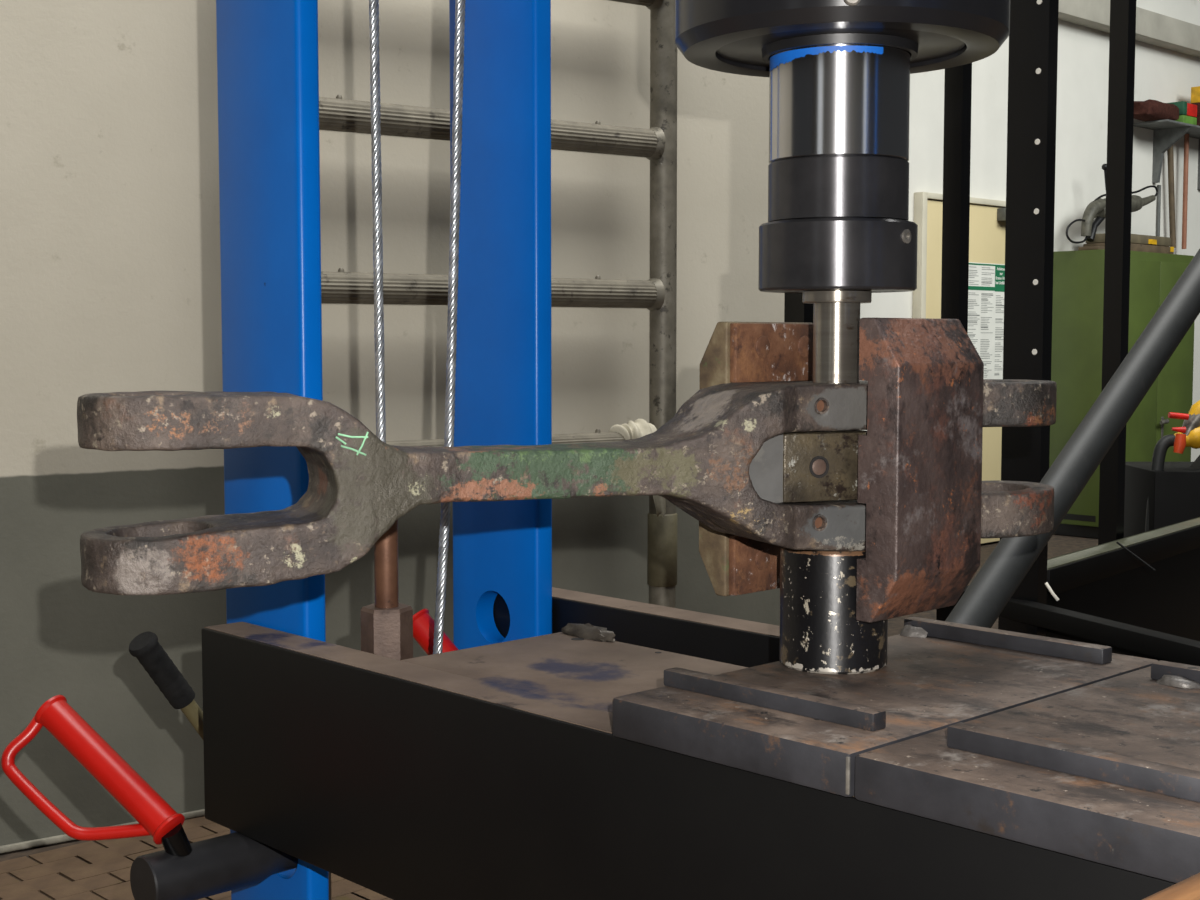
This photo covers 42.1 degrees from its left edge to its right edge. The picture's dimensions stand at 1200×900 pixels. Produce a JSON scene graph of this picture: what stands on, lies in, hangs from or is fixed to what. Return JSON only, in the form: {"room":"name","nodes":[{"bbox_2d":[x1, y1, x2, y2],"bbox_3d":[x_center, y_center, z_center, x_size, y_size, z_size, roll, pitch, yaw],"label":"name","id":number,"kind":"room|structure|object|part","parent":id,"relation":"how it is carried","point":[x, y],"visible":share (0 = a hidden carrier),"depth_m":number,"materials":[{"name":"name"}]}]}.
{"room":"mechanical workshop","nodes":[
{"label":"mechanical workshop","id":0,"kind":"room"},
{"bbox_2d":[0,0,784,845],"bbox_3d":[-1.471,-1.004,2.870,4.650,3.600,0.250,-3,5,-35],"label":"wall","id":1,"kind":"structure","parent":0,"point":[110,268],"depth_m":3.23,"materials":[{"name":"grey paint"}]},
{"bbox_2d":[0,809,204,852],"bbox_3d":[-1.395,0.792,2.890,4.650,0.013,0.012,-3,5,-35],"label":"baseboard","id":2,"kind":"structure","parent":1,"relation":"attached to","point":[198,813],"depth_m":3.10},
{"bbox_2d":[0,534,1097,899],"bbox_3d":[0.000,0.640,5.559,14.000,0.061,19.000,0,4,0],"label":"floor","id":3,"kind":"structure","parent":0,"point":[76,869],"depth_m":2.98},
{"bbox_2d":[129,631,331,899],"bbox_3d":[-0.486,0.538,2.108,0.054,0.630,0.324,3,5,36],"label":"lever","id":4,"kind":"object","parent":3,"relation":"on","point":[145,647],"visible":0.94,"depth_m":1.99,"materials":[{"name":"black plastic"}]},
{"bbox_2d":[216,0,328,899],"bbox_3d":[-0.384,-0.078,1.823,0.030,1.900,0.177,-4,6,-44],"label":"upright","id":5,"kind":"object","parent":3,"relation":"on","point":[268,65],"visible":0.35,"depth_m":1.79,"materials":[{"name":"blue paint"}]},
{"bbox_3d":[0.417,-0.826,1.187,0.440,0.240,2.250,-4,6,-44],"label":"press crosshead","id":6,"kind":"object","parent":5,"relation":"attached to","visible":0},
{"bbox_2d":[369,0,385,442],"bbox_3d":[-0.239,-0.319,1.682,0.021,0.840,0.011,0,4,0],"label":"steel cable","id":7,"kind":"object","parent":6,"relation":"hanging from","point":[373,4],"visible":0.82,"depth_m":1.68,"materials":[{"name":"silver metal"}]},
{"bbox_2d":[361,519,412,660],"bbox_3d":[-0.235,0.163,1.716,0.056,0.233,0.053,0,4,0],"label":"bolt","id":8,"kind":"object","parent":7,"relation":"hanging from","point":[387,623],"visible":0.54,"depth_m":1.70,"materials":[{"name":"metal"}]},
{"bbox_3d":[-0.235,0.113,1.712,0.026,0.133,0.026,0,4,0],"label":"rod","id":9,"kind":"part","parent":8,"relation":"part of","materials":[{"name":"metal"}]},
{"bbox_2d":[433,0,464,653],"bbox_3d":[-0.172,-0.226,1.788,0.054,1.042,0.012,0,4,0],"label":"steel cable","id":10,"kind":"object","parent":6,"relation":"hanging from","point":[458,74],"visible":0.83,"depth_m":1.79,"materials":[{"name":"silver metal"}]},
{"bbox_2d":[675,0,1009,76],"bbox_3d":[0.216,-0.536,1.394,0.297,0.365,0.302,0,4,0],"label":"hydraulic cylinder","id":11,"kind":"object","parent":6,"relation":"attached to","point":[740,37],"visible":0.76,"depth_m":1.33,"materials":[{"name":"black metal"}]},
{"bbox_2d":[758,44,917,292],"bbox_3d":[0.216,-0.322,1.411,0.143,0.355,0.143,0,4,0],"label":"press ram","id":12,"kind":"object","parent":11,"relation":"attached to","point":[839,114],"visible":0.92,"depth_m":1.36,"materials":[{"name":"metal"}]},
{"bbox_3d":[0.216,-0.380,1.407,0.126,0.240,0.126,0,4,0],"label":"chromed rod","id":13,"kind":"part","parent":12,"relation":"part of","materials":[{"name":"metal"}]},
{"bbox_2d":[319,0,676,607],"bbox_3d":[-0.263,-0.397,3.498,1.097,2.300,0.084,-3,5,-35],"label":"ladder","id":14,"kind":"object","parent":3,"relation":"on","point":[658,143],"visible":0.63,"depth_m":3.72,"materials":[{"name":"grey metal"}]},
{"bbox_2d":[609,419,665,517],"bbox_3d":[0.094,0.044,3.775,0.142,0.240,0.090,-3,5,-35],"label":"wrap","id":15,"kind":"object","parent":14,"relation":"attached to","point":[639,428],"visible":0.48,"depth_m":3.74,"materials":[{"name":"white plastic"}]},
{"bbox_2d":[449,0,551,649],"bbox_3d":[-0.132,-0.096,2.065,0.030,1.900,0.177,-4,6,-44],"label":"upright","id":16,"kind":"object","parent":3,"relation":"on","point":[503,381],"visible":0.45,"depth_m":2.03,"materials":[{"name":"blue paint"}]},
{"bbox_2d":[201,587,1175,899],"bbox_3d":[0.461,0.356,1.223,0.497,0.244,2.162,-4,6,-44],"label":"bed","id":17,"kind":"object","parent":16,"relation":"attached to","point":[497,771],"visible":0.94,"depth_m":1.48,"materials":[{"name":"black paint"}]},
{"bbox_2d":[1,695,297,899],"bbox_3d":[-0.453,0.391,1.781,0.430,0.221,0.174,-1,4,-20],"label":"handle","id":18,"kind":"object","parent":17,"relation":"attached to","point":[185,870],"visible":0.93,"depth_m":1.73,"materials":[{"name":"red paint"}]},
{"bbox_3d":[-0.468,0.440,1.729,0.027,0.060,0.049,2,4,26],"label":"handle stem","id":19,"kind":"part","parent":18,"relation":"part of","materials":[{"name":"black paint"}]},
{"bbox_2d":[413,609,458,654],"bbox_3d":[-0.070,0.346,2.078,0.430,0.269,0.174,-1,4,-20],"label":"pin","id":20,"kind":"object","parent":17,"relation":"attached to","point":[423,623],"visible":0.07,"depth_m":2.06,"materials":[{"name":"red paint"}]},
{"bbox_2d":[613,617,1157,796],"bbox_3d":[0.269,0.212,1.391,0.480,0.049,0.250,-4,6,-44],"label":"plate","id":21,"kind":"object","parent":17,"relation":"on","point":[776,720],"visible":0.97,"depth_m":1.30,"materials":[{"name":"metal"}]},
{"bbox_2d":[779,547,887,673],"bbox_3d":[0.216,0.143,1.444,0.099,0.111,0.099,0,4,0],"label":"tube","id":22,"kind":"object","parent":21,"relation":"on","point":[820,631],"visible":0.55,"depth_m":1.40,"materials":[{"name":"black paint"}]},
{"bbox_2d":[77,379,1056,594],"bbox_3d":[0.018,0.019,1.353,0.894,0.151,0.124,-2,4,-22],"label":"coupling link","id":23,"kind":"object","parent":22,"relation":"on","point":[699,460],"visible":0.83,"depth_m":1.25,"materials":[{"name":"metal"}]},
{"bbox_2d":[699,318,983,622],"bbox_3d":[0.191,0.013,1.444,0.224,0.268,0.234,-4,6,-44],"label":"block","id":24,"kind":"object","parent":23,"relation":"attached to","point":[916,467],"visible":0.8,"depth_m":1.38,"materials":[{"name":"metal"}]},
{"bbox_3d":[0.172,0.108,1.538,0.128,0.058,0.008,-4,6,-44],"label":"lining plate","id":25,"kind":"part","parent":24,"relation":"part of","materials":[{"name":"brown metal"}]},
{"bbox_3d":[0.172,-0.095,1.524,0.128,0.056,0.008,-4,6,-44],"label":"lining plate","id":26,"kind":"part","parent":24,"relation":"part of","materials":[{"name":"brown metal"}]},
{"bbox_2d":[802,290,871,382],"bbox_3d":[0.216,-0.103,1.427,0.062,0.085,0.062,0,4,0],"label":"push mandrel","id":27,"kind":"object","parent":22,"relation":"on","point":[836,313],"visible":0.91,"depth_m":1.41,"materials":[{"name":"metal"}]},
{"bbox_2d":[855,660,1199,882],"bbox_3d":[0.501,0.229,1.150,0.480,0.051,0.415,-4,6,-44],"label":"plate","id":28,"kind":"object","parent":17,"relation":"on","point":[1107,772],"visible":1,"depth_m":1.08,"materials":[{"name":"metal"}]},
{"bbox_2d":[945,249,1199,627],"bbox_3d":[0.781,-0.124,2.241,1.685,1.365,0.052,-3,5,-41],"label":"pipe","id":29,"kind":"object","parent":17,"relation":"attached to","point":[1008,564],"visible":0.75,"depth_m":2.14,"materials":[{"name":"grey metal"}]},
{"bbox_2d":[784,0,1199,665],"bbox_3d":[0.951,-0.486,2.631,1.215,2.600,1.952,0,4,0],"label":"rack","id":30,"kind":"object","parent":3,"relation":"on","point":[1138,595],"visible":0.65,"depth_m":2.77,"materials":[{"name":"black metal"}]},
{"bbox_3d":[0.416,-0.528,3.221,0.040,2.600,0.052,-4,6,-44],"label":"post","id":31,"kind":"part","parent":30,"relation":"part of","materials":[{"name":"black metal"}]},
{"bbox_3d":[0.758,-0.535,3.321,0.034,2.600,0.045,-4,6,-44],"label":"post","id":32,"kind":"part","parent":30,"relation":"part of","materials":[{"name":"black metal"}]},
{"bbox_3d":[0.697,-0.479,2.523,0.028,2.600,0.072,-4,6,-44],"label":"post","id":33,"kind":"part","parent":30,"relation":"part of","materials":[{"name":"black metal"}]},
{"bbox_3d":[0.815,0.298,2.527,0.050,0.030,0.847,-1,4,-19],"label":"rail","id":34,"kind":"part","parent":30,"relation":"part of","materials":[{"name":"black metal"}]},
{"bbox_3d":[0.792,0.279,2.300,0.035,0.030,0.596,-2,4,-23],"label":"rail","id":35,"kind":"part","parent":30,"relation":"part of","materials":[{"name":"black metal"}]},
{"bbox_3d":[1.005,-0.514,3.021,0.030,2.600,0.038,-4,6,-44],"label":"post","id":36,"kind":"part","parent":30,"relation":"part of","materials":[{"name":"black metal"}]},
{"bbox_3d":[1.135,0.408,3.147,0.012,0.400,1.301,3,5,38],"label":"panel","id":37,"kind":"part","parent":30,"relation":"part of","materials":[{"name":"black paint"}]},
{"bbox_3d":[1.135,0.186,3.131,0.050,0.045,1.301,3,5,38],"label":"rail","id":38,"kind":"part","parent":30,"relation":"part of","materials":[{"name":"black metal"}]},
{"bbox_2d":[1049,249,1194,537],"bbox_3d":[2.764,-0.302,8.188,0.902,1.450,0.390,-4,6,-44],"label":"cabinet","id":39,"kind":"object","parent":3,"relation":"on","point":[1078,276],"visible":0.58,"depth_m":7.94,"materials":[{"name":"metal"}]},
{"bbox_2d":[1078,246,1104,249],"bbox_3d":[2.510,-1.017,7.890,0.110,0.018,0.180,4,6,43],"label":"plank","id":40,"kind":"object","parent":39,"relation":"on","point":[1087,247],"visible":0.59,"depth_m":7.82,"materials":[{"name":"brown wood"}]},
{"bbox_2d":[1083,233,1173,253],"bbox_3d":[2.778,-1.076,8.185,0.600,0.094,0.202,-4,6,-44],"label":"tool case","id":41,"kind":"object","parent":39,"relation":"on","point":[1143,243],"visible":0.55,"depth_m":8.11,"materials":[{"name":"grey plastic"}]},
{"bbox_2d":[1066,164,1157,243],"bbox_3d":[2.652,-1.260,8.052,0.103,0.417,0.940,4,6,45],"label":"grinder","id":42,"kind":"object","parent":41,"relation":"on","point":[1096,209],"visible":0.81,"depth_m":7.91,"materials":[{"name":"black paint"}]},
{"bbox_3d":[2.529,-1.140,7.942,0.164,0.163,0.040,-4,6,-44],"label":"stand arm","id":43,"kind":"part","parent":42,"relation":"part of","materials":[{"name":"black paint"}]},
{"bbox_3d":[2.684,-1.260,8.083,0.431,0.144,0.100,-4,6,-44],"label":"motor","id":44,"kind":"part","parent":42,"relation":"part of","materials":[{"name":"grey plastic"}]},
{"bbox_3d":[2.895,-1.317,8.277,0.184,0.081,0.047,-4,5,-41],"label":"handle","id":45,"kind":"part","parent":42,"relation":"part of","materials":[{"name":"grey plastic"}]},
{"bbox_3d":[2.774,-1.098,8.181,0.570,0.050,0.190,-4,6,-44],"label":"case lid","id":46,"kind":"part","parent":41,"relation":"part of","materials":[{"name":"brown wood"}]},
{"bbox_3d":[2.752,-0.299,7.979,0.378,1.335,0.018,-4,6,-44],"label":"cabinet door","id":47,"kind":"part","parent":39,"relation":"part of","materials":[{"name":"green paint"}]},
{"bbox_3d":[2.941,-0.119,8.158,0.024,0.110,0.004,-4,6,-44],"label":"key plate","id":48,"kind":"part","parent":39,"relation":"part of","materials":[{"name":"grey metal"}]},
{"bbox_3d":[2.933,-0.147,8.120,0.090,0.029,0.044,-4,6,-44],"label":"door handle","id":49,"kind":"part","parent":39,"relation":"part of","materials":[{"name":"metal"}]},
{"bbox_3d":[3.036,-0.319,8.250,0.398,1.335,0.018,-4,6,-44],"label":"cabinet door","id":50,"kind":"part","parent":39,"relation":"part of","materials":[{"name":"green paint"}]},
{"bbox_2d":[1124,400,1199,537],"bbox_3d":[1.766,0.271,4.442,0.505,0.835,0.376,0,4,0],"label":"stand","id":51,"kind":"object","parent":3,"relation":"on","point":[1159,493],"visible":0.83,"depth_m":4.29,"materials":[{"name":"black paint"}]},
{"bbox_3d":[1.579,-0.055,4.257,0.036,0.018,0.018,0,4,0],"label":"red lever","id":52,"kind":"part","parent":51,"relation":"part of","materials":[{"name":"plastic"}]},
{"bbox_3d":[1.585,-0.093,4.274,0.054,0.022,0.016,0,4,0],"label":"red lever","id":53,"kind":"part","parent":51,"relation":"part of","materials":[{"name":"plastic"}]},
{"bbox_3d":[1.639,-0.073,4.306,0.073,0.084,0.052,0,4,0],"label":"valve stem","id":54,"kind":"part","parent":51,"relation":"part of","materials":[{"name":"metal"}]},
{"bbox_2d":[1142,873,1199,899],"bbox_3d":[0.310,0.572,0.558,0.240,0.781,0.260,-4,5,-42],"label":"wooden stool","id":55,"kind":"object","parent":3,"relation":"on","point":[1189,888],"visible":1,"depth_m":0.62,"materials":[{"name":"brown wood"}]},
{"bbox_2d":[860,0,1199,543],"bbox_3d":[2.663,-1.696,8.407,6.200,4.200,0.201,-4,6,-44],"label":"wall","id":56,"kind":"structure","parent":0,"point":[1163,75],"depth_m":8.10,"materials":[{"name":"white paint"}]},
{"bbox_2d":[912,192,1005,543],"bbox_3d":[1.806,-0.362,7.469,0.938,1.672,0.100,-4,6,-44],"label":"door","id":57,"kind":"structure","parent":56,"relation":"in","point":[987,224],"depth_m":7.39,"materials":[{"name":"paint"}]},
{"bbox_3d":[1.464,-0.342,7.176,0.038,1.672,0.050,-4,6,-44],"label":"frame","id":58,"kind":"part","parent":57,"relation":"part of","materials":[{"name":"paint"}]},
{"bbox_3d":[1.789,-1.184,7.429,0.862,0.027,0.050,-4,6,-44],"label":"frame","id":59,"kind":"part","parent":57,"relation":"part of","materials":[{"name":"paint"}]},
{"bbox_2d":[968,262,1004,378],"bbox_3d":[1.865,-0.615,7.525,0.355,0.568,0.006,-4,6,-44],"label":"poster","id":60,"kind":"object","parent":57,"relation":"attached to","point":[986,281],"visible":0.77,"depth_m":7.53,"materials":[{"name":"white paper"}]},
{"bbox_2d":[1058,0,1199,57],"bbox_3d":[2.767,-2.276,8.257,6.200,0.140,0.101,-4,6,-44],"label":"trim","id":61,"kind":"structure","parent":56,"relation":"attached to","point":[1152,28],"depth_m":8.36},
{"bbox_2d":[1156,185,1160,235],"bbox_3d":[3.122,-0.550,8.774,0.020,1.863,0.020,0,4,0],"label":"conduit","id":62,"kind":"object","parent":56,"relation":"attached to","point":[1158,186],"visible":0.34,"depth_m":8.71,"materials":[{"name":"grey metal"}]},
{"bbox_2d":[1133,119,1199,189],"bbox_3d":[3.369,-1.646,8.797,1.172,0.300,0.219,-4,6,-44],"label":"wall shelf","id":63,"kind":"object","parent":56,"relation":"attached to","point":[1166,133],"visible":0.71,"depth_m":8.61,"materials":[{"name":"grey metal"}]},
{"bbox_2d":[1134,99,1178,121],"bbox_3d":[2.972,-1.820,8.383,0.412,0.104,0.163,-4,6,-44],"label":"brush","id":64,"kind":"object","parent":63,"relation":"on","point":[1148,110],"visible":0.8,"depth_m":8.28,"materials":[{"name":"brown wood"}]},
{"bbox_2d":[1167,146,1175,247],"bbox_3d":[3.198,-1.455,8.730,0.105,0.646,0.032,-4,6,-44],"label":"broom","id":65,"kind":"object","parent":63,"relation":"hanging from","point":[1170,156],"visible":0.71,"depth_m":8.72,"materials":[{"name":"brown wood"}]},
{"bbox_2d":[1169,101,1196,124],"bbox_3d":[3.194,-1.845,8.588,0.165,0.124,0.120,-4,6,-44],"label":"brush","id":66,"kind":"object","parent":63,"relation":"on","point":[1187,111],"visible":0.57,"depth_m":8.52,"materials":[{"name":"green plastic"}]},
{"bbox_2d":[1182,134,1188,248],"bbox_3d":[3.311,-1.461,8.825,0.028,0.644,0.027,0,4,0],"label":"broom","id":67,"kind":"object","parent":63,"relation":"hanging from","point":[1186,136],"visible":0.94,"depth_m":8.81,"materials":[{"name":"brown wood"}]},
{"bbox_2d":[1191,86,1199,125],"bbox_3d":[3.412,-1.917,8.792,0.300,0.239,0.100,-4,6,-44],"label":"brush","id":68,"kind":"object","parent":63,"relation":"on","point":[1195,91],"visible":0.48,"depth_m":8.71,"materials":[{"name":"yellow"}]}
]}

